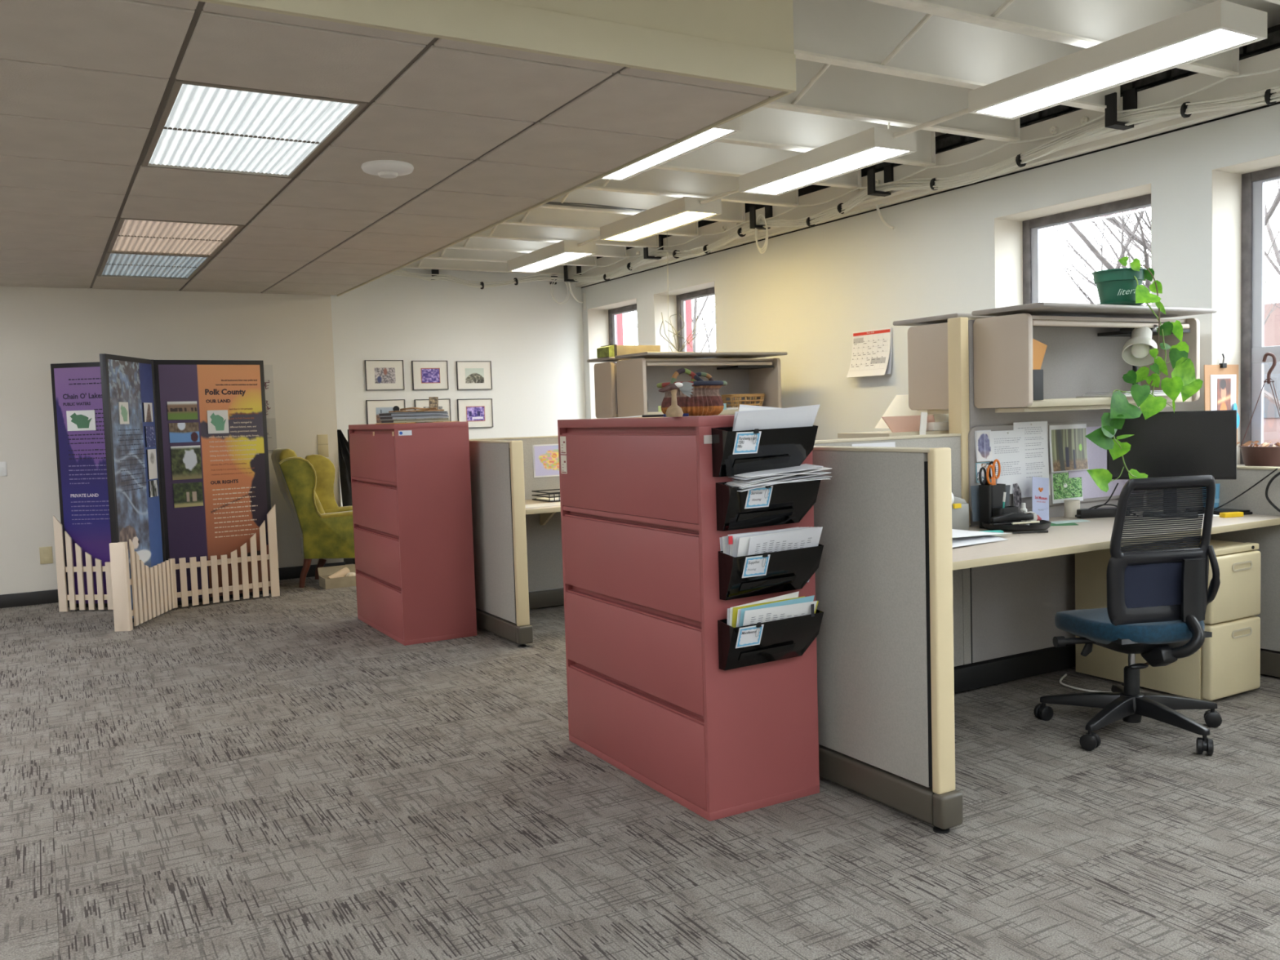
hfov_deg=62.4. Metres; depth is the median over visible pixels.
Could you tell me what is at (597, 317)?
trim reveal
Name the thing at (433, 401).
photo card
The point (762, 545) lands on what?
print
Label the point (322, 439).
wall plate
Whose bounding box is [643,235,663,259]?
hanger
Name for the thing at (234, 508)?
print
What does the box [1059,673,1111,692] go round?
cord
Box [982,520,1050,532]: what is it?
tray
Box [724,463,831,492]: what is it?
paper stack
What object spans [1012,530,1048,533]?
marker
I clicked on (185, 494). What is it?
photo
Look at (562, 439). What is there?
instruction sticker
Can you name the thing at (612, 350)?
box
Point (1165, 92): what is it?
beam
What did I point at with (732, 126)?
pendant light
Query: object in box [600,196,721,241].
pendant light
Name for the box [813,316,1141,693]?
wall
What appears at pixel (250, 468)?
print
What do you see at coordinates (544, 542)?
wall
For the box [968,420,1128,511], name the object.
tackboard
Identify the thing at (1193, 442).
monitor
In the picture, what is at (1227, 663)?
file cabinet
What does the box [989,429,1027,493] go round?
pinned letter
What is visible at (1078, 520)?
card
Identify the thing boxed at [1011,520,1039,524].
pen
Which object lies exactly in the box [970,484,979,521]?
card
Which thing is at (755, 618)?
print
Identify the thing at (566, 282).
cable loop
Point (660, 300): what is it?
trim reveal
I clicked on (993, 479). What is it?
scissors
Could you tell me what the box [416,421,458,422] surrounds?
folder
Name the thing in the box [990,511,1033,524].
stapler
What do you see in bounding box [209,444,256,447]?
print
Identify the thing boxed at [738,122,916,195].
pendant light
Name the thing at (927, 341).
overhead cabinet
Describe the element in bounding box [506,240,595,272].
pendant light
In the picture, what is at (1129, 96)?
hanger
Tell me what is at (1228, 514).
box
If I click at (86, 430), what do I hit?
print
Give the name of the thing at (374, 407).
picture frame
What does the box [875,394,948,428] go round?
table lamp
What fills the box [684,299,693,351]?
post
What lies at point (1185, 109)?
cable bundle
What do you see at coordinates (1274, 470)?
cable
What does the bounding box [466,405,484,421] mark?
photo
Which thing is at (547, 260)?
diffuser
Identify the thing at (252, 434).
print
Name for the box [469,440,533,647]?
wall
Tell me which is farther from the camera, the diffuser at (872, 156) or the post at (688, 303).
the post at (688, 303)
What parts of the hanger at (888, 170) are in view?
plate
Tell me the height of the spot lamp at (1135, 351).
0.309 m
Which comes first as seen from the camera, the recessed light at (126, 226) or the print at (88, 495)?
the recessed light at (126, 226)
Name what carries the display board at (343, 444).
on the floor
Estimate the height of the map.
0.230 m
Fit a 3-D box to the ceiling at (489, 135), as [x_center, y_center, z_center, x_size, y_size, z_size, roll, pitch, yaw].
[-3.525,-1.399,5.224,5.615,0.080,6.530,-4,4,-30]
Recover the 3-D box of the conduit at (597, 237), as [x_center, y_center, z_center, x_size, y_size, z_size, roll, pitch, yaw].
[-0.348,-1.928,8.443,0.024,0.025,0.635,-4,4,-30]
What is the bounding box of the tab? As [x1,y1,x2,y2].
[728,535,733,544]
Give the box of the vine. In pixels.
[1084,256,1203,492]
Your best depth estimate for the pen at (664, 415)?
3.83 m
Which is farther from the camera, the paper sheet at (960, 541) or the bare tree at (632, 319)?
the bare tree at (632, 319)
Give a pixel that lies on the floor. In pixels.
(284, 776)
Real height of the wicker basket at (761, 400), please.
0.117 m
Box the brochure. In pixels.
[1032,338,1047,369]
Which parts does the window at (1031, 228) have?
head rail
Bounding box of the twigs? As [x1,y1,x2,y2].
[659,236,708,351]
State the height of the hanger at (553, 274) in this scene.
0.200 m
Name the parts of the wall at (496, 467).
fabric panel, post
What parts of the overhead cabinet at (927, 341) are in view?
panel, raised door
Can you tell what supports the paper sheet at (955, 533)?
on the countertop at (1095, 534)
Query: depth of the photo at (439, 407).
10.56 m
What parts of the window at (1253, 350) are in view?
sash, meeting rail, head rail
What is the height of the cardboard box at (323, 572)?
0.150 m
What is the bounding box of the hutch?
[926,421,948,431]
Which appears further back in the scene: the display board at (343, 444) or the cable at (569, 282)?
the cable at (569, 282)
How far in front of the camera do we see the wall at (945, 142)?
6.20 m
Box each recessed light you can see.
[97,252,212,279]
[106,217,244,257]
[142,78,367,178]
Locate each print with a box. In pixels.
[67,377,106,459]
[68,464,109,524]
[118,429,146,491]
[208,439,257,442]
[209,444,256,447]
[209,448,256,452]
[209,453,258,457]
[210,434,258,437]
[210,457,253,461]
[210,462,245,466]
[212,467,253,471]
[212,486,257,537]
[215,383,256,385]
[221,379,257,381]
[750,613,804,624]
[755,537,810,553]
[851,441,895,447]
[974,430,993,462]
[994,437,1021,475]
[1017,426,1044,477]
[1051,471,1083,503]
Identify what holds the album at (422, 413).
on the album at (401, 417)
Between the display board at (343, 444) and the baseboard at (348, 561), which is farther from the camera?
the baseboard at (348, 561)
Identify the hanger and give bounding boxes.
[431,269,439,279]
[550,274,557,284]
[563,265,581,282]
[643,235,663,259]
[749,204,772,229]
[866,164,893,196]
[1104,87,1137,130]
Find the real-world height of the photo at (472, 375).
0.150 m
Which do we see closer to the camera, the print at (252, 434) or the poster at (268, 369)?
the print at (252, 434)
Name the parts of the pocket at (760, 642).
embossed panel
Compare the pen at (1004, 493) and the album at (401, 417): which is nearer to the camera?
the pen at (1004, 493)
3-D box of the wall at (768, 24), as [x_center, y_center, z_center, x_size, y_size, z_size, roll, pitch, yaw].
[-3.524,-1.681,5.204,5.630,0.658,6.545,-4,4,-30]
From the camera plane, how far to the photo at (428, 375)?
10.50 m
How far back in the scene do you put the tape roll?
4.74 m
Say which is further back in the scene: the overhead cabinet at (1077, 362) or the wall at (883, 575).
the overhead cabinet at (1077, 362)
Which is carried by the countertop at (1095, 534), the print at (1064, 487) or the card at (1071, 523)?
the card at (1071, 523)
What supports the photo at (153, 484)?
attached to the folding exhibit
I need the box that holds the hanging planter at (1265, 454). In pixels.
[1236,352,1279,466]
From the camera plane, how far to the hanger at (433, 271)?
10.45 m
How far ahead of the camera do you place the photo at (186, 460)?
8.00 m
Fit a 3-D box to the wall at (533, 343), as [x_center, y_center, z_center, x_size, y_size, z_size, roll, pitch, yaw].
[-1.710,-0.842,10.817,3.110,3.150,0.120,-4,4,-30]
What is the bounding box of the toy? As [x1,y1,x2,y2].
[951,493,968,530]
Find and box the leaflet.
[1031,476,1048,520]
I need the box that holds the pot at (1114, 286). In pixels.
[1091,267,1146,303]
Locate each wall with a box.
[0,285,343,595]
[194,0,794,296]
[330,265,586,506]
[468,360,621,608]
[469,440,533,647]
[581,101,1279,439]
[596,24,1279,258]
[812,445,963,833]
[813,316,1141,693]
[1200,465,1279,677]
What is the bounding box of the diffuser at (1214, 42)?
[977,29,1255,117]
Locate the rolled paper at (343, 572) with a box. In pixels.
[326,567,350,578]
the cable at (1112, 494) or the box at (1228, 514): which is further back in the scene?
the cable at (1112, 494)
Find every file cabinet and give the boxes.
[348,421,476,645]
[557,414,819,821]
[1075,538,1261,700]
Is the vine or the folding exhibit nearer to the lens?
the vine
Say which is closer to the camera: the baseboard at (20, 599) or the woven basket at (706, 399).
the woven basket at (706, 399)
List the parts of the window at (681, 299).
head rail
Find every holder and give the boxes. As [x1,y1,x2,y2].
[398,430,412,435]
[703,435,711,444]
[1032,369,1043,399]
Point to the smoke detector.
(388, 169)
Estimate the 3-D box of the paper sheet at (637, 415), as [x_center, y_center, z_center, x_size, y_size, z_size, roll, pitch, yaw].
[-0.030,-0.245,4.078,0.230,0.007,0.220,-4,4,-30]
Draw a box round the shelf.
[995,402,1172,413]
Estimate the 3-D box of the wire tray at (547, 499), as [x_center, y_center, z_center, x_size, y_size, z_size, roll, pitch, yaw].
[-0.563,0.103,7.249,0.265,0.064,0.285,-4,4,-30]
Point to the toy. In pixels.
(960, 508)
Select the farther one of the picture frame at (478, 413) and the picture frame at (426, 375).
the picture frame at (478, 413)
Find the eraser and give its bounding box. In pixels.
[978,529,1003,534]
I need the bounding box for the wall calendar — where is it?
[846,327,892,377]
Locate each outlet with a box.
[39,546,53,564]
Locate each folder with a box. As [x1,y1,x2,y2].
[375,422,415,424]
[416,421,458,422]
[881,414,934,432]
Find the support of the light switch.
attached to the wall at (41, 327)
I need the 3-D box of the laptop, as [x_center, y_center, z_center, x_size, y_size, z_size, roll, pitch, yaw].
[2.814,0.154,5.155,0.160,0.020,0.269,-4,4,-30]
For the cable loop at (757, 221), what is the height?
0.294 m
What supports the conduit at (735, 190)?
attached to the pendant light at (684, 211)
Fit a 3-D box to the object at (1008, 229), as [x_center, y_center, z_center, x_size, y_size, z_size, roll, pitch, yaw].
[2.557,-0.845,6.117,0.258,1.491,1.050,-4,4,-30]
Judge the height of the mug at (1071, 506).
0.085 m
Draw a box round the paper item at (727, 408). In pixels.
[726,407,737,409]
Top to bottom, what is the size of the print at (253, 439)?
0.018 m
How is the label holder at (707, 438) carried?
attached to the file cabinet at (649, 696)
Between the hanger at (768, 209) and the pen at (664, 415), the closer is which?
the pen at (664, 415)
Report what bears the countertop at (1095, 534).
attached to the wall at (1005, 628)
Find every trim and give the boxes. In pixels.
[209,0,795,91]
[581,102,1279,288]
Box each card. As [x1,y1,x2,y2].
[429,396,438,409]
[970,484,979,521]
[975,462,991,482]
[1050,519,1089,524]
[1050,522,1078,525]
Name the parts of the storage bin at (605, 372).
panel, panel, raised door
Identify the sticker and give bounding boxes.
[560,436,566,453]
[560,455,567,473]
[1232,403,1239,428]
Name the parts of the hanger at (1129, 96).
plate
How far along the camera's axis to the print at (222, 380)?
8.24 m
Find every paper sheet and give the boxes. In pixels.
[524,502,560,508]
[613,415,642,417]
[951,528,1011,537]
[951,534,1006,547]
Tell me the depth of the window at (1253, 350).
5.39 m
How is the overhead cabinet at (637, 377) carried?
attached to the wall at (544, 542)
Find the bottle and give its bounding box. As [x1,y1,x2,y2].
[1019,502,1027,513]
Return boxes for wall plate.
[317,434,328,457]
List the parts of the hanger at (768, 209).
plate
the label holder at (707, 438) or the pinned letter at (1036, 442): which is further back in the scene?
the pinned letter at (1036, 442)
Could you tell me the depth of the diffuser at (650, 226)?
7.60 m
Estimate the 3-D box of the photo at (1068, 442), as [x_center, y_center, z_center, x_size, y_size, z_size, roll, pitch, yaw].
[2.126,-0.160,5.228,0.275,0.230,0.015,-4,4,-30]
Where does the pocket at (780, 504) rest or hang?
attached to the file cabinet at (649, 696)
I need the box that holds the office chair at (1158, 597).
[1033,475,1222,755]
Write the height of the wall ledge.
0.065 m
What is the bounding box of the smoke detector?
[360,160,413,178]
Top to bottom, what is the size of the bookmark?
0.186 m
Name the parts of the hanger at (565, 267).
plate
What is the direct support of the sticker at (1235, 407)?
attached to the clipboard
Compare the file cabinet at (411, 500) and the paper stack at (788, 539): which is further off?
the file cabinet at (411, 500)
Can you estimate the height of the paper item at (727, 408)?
0.018 m
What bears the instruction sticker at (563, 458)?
attached to the file cabinet at (649, 696)
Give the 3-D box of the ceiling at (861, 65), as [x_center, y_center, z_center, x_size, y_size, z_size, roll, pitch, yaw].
[-0.888,-1.887,3.559,8.800,0.405,13.400,-4,4,-30]
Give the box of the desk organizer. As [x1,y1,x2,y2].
[978,483,1050,532]
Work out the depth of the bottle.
4.86 m
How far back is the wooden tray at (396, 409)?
6.56 m
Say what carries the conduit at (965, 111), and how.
attached to the pendant light at (873, 146)
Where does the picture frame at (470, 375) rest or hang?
attached to the wall at (533, 343)
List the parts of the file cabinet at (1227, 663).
drawer, drawer, trim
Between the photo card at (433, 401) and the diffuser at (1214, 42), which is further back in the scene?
the photo card at (433, 401)
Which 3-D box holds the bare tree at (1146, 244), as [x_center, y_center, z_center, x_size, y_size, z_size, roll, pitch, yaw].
[4.534,-1.702,9.306,2.323,6.007,3.538,-2,4,-8]
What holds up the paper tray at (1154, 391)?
in the overhead cabinet at (1077, 362)
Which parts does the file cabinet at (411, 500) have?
drawer, rail, drawer, drawer, drawer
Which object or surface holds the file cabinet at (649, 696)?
on the floor
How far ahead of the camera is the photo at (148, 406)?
7.71 m
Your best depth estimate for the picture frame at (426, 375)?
10.50 m
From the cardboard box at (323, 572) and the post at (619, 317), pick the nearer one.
the cardboard box at (323, 572)
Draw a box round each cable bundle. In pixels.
[389,269,564,288]
[570,84,1279,281]
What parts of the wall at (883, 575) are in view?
fabric panel, post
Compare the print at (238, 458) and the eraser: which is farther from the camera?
the print at (238, 458)
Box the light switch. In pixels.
[0,462,7,475]
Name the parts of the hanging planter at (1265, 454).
pot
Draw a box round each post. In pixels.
[615,313,623,345]
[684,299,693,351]
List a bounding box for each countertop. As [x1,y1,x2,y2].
[524,499,560,524]
[952,514,1279,570]
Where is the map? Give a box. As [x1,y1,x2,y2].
[532,444,559,477]
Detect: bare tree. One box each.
[622,307,705,348]
[635,296,715,351]
[1040,179,1279,306]
[1104,180,1279,408]
[1264,222,1279,307]
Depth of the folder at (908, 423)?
4.99 m
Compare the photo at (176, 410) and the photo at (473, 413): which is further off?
the photo at (473, 413)
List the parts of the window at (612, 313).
head rail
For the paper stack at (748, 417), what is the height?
0.180 m
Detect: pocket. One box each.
[711,425,817,476]
[715,480,820,531]
[717,608,823,670]
[718,543,823,599]
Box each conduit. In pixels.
[577,235,599,246]
[700,187,738,204]
[893,107,968,137]
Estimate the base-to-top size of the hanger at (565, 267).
0.200 m
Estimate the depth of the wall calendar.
7.43 m
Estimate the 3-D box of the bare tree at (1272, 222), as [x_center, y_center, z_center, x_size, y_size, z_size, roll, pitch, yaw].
[8.902,-3.016,11.311,6.089,7.973,3.366,-2,4,-6]
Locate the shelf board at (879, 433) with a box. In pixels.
[837,412,948,438]
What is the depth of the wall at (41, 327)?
8.61 m
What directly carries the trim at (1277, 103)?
attached to the wall at (806, 297)
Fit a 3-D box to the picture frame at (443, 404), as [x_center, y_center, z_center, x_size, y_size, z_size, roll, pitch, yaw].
[-2.066,-0.660,10.538,0.365,0.292,0.022,-4,4,-30]
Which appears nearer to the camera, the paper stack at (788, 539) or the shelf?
the paper stack at (788, 539)
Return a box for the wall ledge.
[575,91,1279,286]
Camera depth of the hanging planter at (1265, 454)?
5.17 m
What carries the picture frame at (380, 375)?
attached to the wall at (533, 343)
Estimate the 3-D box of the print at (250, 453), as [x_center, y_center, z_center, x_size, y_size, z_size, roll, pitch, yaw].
[-3.156,-0.195,8.226,0.371,0.018,0.001,-5,5,-37]
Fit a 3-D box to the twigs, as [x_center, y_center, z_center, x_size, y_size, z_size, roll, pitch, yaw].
[0.340,-1.482,8.431,0.446,1.092,0.117,-4,4,-30]
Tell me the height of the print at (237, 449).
0.018 m
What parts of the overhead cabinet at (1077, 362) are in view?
panel, panel, raised door, panel, door rail, panel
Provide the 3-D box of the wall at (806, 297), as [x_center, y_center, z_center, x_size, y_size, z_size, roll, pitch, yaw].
[2.816,-0.457,5.746,0.280,2.735,13.200,-4,4,-30]
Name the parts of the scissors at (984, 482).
handle, handle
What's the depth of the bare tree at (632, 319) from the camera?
22.20 m
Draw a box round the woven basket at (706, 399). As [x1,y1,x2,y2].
[656,368,727,416]
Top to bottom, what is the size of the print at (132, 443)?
0.425 m
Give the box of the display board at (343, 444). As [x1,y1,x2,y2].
[337,429,355,564]
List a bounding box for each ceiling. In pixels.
[0,0,782,295]
[401,0,1279,275]
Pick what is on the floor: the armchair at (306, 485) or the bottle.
the armchair at (306, 485)
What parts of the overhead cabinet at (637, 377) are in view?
panel, panel, raised door, door rail, panel, panel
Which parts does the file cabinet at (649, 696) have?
drawer, rail, drawer, drawer, drawer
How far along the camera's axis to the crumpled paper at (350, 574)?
8.86 m
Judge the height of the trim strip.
0.034 m
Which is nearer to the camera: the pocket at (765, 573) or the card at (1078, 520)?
the pocket at (765, 573)
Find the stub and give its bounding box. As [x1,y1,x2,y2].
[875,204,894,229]
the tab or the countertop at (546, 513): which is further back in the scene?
the countertop at (546, 513)
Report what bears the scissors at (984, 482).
in the desk organizer
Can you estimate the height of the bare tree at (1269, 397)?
7.714 m
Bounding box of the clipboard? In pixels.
[1204,353,1238,445]
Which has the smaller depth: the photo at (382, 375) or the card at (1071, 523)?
the card at (1071, 523)
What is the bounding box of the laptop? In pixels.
[1204,507,1252,515]
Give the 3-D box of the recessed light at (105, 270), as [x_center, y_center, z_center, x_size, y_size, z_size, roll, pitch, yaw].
[-3.443,-1.516,7.452,0.633,0.030,1.180,-4,4,-30]
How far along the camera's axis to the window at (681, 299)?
10.09 m
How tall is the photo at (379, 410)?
0.150 m
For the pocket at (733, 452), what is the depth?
3.48 m
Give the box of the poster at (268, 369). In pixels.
[263,364,276,453]
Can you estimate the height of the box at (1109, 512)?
0.042 m
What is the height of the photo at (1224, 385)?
0.285 m
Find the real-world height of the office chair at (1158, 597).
1.054 m
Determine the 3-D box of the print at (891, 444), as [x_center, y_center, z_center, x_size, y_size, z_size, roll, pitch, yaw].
[1.026,-0.093,4.630,0.250,0.140,0.001,-4,4,-30]
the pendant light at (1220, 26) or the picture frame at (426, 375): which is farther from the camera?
the picture frame at (426, 375)
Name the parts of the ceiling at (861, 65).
bridging rod, bridging rod, bridging rod, bridging rod, bridging rod, bridging rod, bridging rod, bridging rod, bridging rod, bridging rod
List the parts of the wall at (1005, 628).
fabric panel, post, fabric panel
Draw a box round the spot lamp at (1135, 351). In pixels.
[1120,324,1158,384]
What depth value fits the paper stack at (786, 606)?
3.52 m
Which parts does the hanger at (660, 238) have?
plate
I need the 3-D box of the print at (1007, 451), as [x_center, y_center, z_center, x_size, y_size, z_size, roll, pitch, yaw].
[1.750,-0.112,5.015,0.183,0.174,0.007,-4,4,-30]
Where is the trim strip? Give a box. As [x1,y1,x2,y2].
[577,100,1279,287]
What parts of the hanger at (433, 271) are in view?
plate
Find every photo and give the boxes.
[143,402,153,422]
[145,426,155,447]
[147,448,157,479]
[149,480,158,497]
[167,400,197,420]
[168,422,199,443]
[170,444,202,479]
[173,481,203,507]
[374,367,395,383]
[375,407,393,422]
[420,368,439,383]
[423,406,442,422]
[465,368,484,383]
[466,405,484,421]
[1048,423,1088,472]
[1217,378,1231,410]
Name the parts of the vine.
stem, stem, stem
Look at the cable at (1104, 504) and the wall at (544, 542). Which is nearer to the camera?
the cable at (1104, 504)
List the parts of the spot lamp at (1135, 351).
lamp shade, bulb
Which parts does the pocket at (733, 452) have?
embossed panel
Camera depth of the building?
33.34 m
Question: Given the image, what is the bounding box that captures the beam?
[568,48,1279,284]
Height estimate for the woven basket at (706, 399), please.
0.174 m
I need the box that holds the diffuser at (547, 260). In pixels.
[512,252,589,271]
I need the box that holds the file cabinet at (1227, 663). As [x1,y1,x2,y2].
[1075,538,1261,700]
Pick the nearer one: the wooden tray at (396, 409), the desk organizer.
the desk organizer
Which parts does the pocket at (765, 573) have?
embossed panel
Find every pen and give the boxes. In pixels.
[641,413,666,417]
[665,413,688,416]
[1002,492,1005,507]
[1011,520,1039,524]
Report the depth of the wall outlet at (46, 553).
8.39 m
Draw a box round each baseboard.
[0,561,345,608]
[343,558,353,564]
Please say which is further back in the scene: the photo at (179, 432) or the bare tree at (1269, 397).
the bare tree at (1269, 397)
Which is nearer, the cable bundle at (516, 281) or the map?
the map
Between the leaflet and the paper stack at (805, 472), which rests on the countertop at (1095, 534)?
the leaflet
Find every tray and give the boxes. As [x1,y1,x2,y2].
[388,405,444,413]
[531,488,559,502]
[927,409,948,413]
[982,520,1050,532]
[1075,390,1181,398]
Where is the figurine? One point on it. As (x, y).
(673, 411)
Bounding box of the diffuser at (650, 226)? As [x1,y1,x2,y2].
[606,211,714,240]
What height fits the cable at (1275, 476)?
0.236 m
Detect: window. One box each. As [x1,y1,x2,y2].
[608,303,636,363]
[676,287,714,351]
[1022,193,1151,304]
[1240,166,1279,464]
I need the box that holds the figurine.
[658,382,693,417]
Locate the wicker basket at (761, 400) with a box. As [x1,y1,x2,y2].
[721,393,764,408]
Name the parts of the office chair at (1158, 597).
leg, lever, leg, leg, seat, frame, frame, leg, leg, arm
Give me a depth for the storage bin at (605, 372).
7.87 m
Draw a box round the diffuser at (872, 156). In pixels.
[746,146,908,194]
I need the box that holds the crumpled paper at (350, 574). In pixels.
[345,572,355,577]
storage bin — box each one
[586,356,743,418]
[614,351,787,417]
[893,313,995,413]
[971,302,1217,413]
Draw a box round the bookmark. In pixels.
[1013,483,1021,512]
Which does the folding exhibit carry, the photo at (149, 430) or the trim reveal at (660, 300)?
the photo at (149, 430)
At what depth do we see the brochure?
4.76 m
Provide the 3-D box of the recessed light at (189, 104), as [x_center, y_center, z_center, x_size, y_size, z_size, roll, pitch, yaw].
[-1.570,-1.369,4.183,0.633,0.030,1.280,-4,4,-30]
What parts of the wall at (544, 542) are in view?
fabric panel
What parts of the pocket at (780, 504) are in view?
embossed panel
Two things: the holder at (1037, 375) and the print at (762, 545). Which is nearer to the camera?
the print at (762, 545)
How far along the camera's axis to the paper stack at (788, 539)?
3.50 m
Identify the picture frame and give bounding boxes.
[364,360,404,390]
[365,399,405,424]
[411,360,448,390]
[413,399,451,422]
[456,360,492,390]
[457,398,493,427]
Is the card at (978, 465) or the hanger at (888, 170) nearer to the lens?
the card at (978, 465)
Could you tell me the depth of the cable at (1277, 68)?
6.11 m
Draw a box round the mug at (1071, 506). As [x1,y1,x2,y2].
[1063,499,1079,518]
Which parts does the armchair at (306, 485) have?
backrest, leg, leg, arm, arm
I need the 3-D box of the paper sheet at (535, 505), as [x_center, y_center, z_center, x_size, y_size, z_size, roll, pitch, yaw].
[-0.612,0.162,6.877,0.480,0.002,0.240,-4,4,-30]
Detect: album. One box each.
[377,411,448,416]
[379,414,448,419]
[381,417,449,422]
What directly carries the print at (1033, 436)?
attached to the pinned letter at (1036, 442)
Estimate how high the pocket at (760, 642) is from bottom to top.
0.167 m
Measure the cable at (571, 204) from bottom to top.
0.030 m
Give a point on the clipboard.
(1221, 380)
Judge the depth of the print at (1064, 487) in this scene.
5.23 m
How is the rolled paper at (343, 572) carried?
on the cardboard box at (323, 572)
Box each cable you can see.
[545,201,646,211]
[568,277,582,303]
[574,67,1279,275]
[1088,503,1117,509]
[1093,483,1118,508]
[1213,467,1277,510]
[1265,471,1279,511]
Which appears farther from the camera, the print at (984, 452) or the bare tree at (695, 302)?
the bare tree at (695, 302)
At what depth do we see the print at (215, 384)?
8.22 m
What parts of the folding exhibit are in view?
panel, fence rail, gate post, panel, hinge post, panel, fence rail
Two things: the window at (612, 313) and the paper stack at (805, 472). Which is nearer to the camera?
the paper stack at (805, 472)
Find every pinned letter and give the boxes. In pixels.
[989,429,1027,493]
[1013,421,1050,497]
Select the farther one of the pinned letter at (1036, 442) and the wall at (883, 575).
the pinned letter at (1036, 442)
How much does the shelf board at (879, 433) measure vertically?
0.116 m
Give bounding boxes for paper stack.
[719,526,822,582]
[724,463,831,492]
[727,591,818,627]
[732,404,820,431]
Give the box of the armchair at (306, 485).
[271,448,355,587]
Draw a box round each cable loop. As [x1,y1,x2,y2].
[550,277,569,304]
[755,213,768,253]
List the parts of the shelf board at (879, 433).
white strip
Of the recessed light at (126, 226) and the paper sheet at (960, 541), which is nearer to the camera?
the paper sheet at (960, 541)
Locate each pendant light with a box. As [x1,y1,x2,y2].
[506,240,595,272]
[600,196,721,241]
[601,115,742,181]
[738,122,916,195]
[968,0,1267,119]
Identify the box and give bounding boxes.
[317,564,355,589]
[596,344,660,358]
[1075,506,1116,518]
[1219,511,1243,517]
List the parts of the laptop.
lid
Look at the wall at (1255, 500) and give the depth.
5.06 m
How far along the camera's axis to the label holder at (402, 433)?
6.36 m
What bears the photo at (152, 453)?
on the folding exhibit
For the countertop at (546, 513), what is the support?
attached to the wall at (544, 542)
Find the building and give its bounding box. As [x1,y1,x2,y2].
[1263,302,1279,444]
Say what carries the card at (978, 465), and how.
attached to the tackboard
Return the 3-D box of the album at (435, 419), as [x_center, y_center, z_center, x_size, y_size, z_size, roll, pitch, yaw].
[-1.420,-0.374,6.660,0.357,0.020,0.283,-4,4,-30]
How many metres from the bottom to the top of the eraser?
0.014 m
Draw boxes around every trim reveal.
[587,297,636,418]
[653,280,715,351]
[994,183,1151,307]
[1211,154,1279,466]
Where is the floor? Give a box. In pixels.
[0,564,1279,959]
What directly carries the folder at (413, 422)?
on the file cabinet at (411, 500)
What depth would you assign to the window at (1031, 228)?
6.51 m
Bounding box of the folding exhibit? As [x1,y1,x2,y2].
[50,353,279,631]
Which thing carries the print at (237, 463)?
on the folding exhibit
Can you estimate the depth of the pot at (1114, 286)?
4.88 m
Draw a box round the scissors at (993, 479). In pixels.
[986,458,1000,484]
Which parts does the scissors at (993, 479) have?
handle, handle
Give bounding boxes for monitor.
[1106,409,1236,479]
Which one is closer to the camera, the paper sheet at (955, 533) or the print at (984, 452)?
the paper sheet at (955, 533)
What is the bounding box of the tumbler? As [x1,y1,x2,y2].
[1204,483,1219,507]
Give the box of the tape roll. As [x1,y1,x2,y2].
[1025,511,1037,521]
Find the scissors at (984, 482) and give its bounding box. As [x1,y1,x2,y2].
[978,461,995,484]

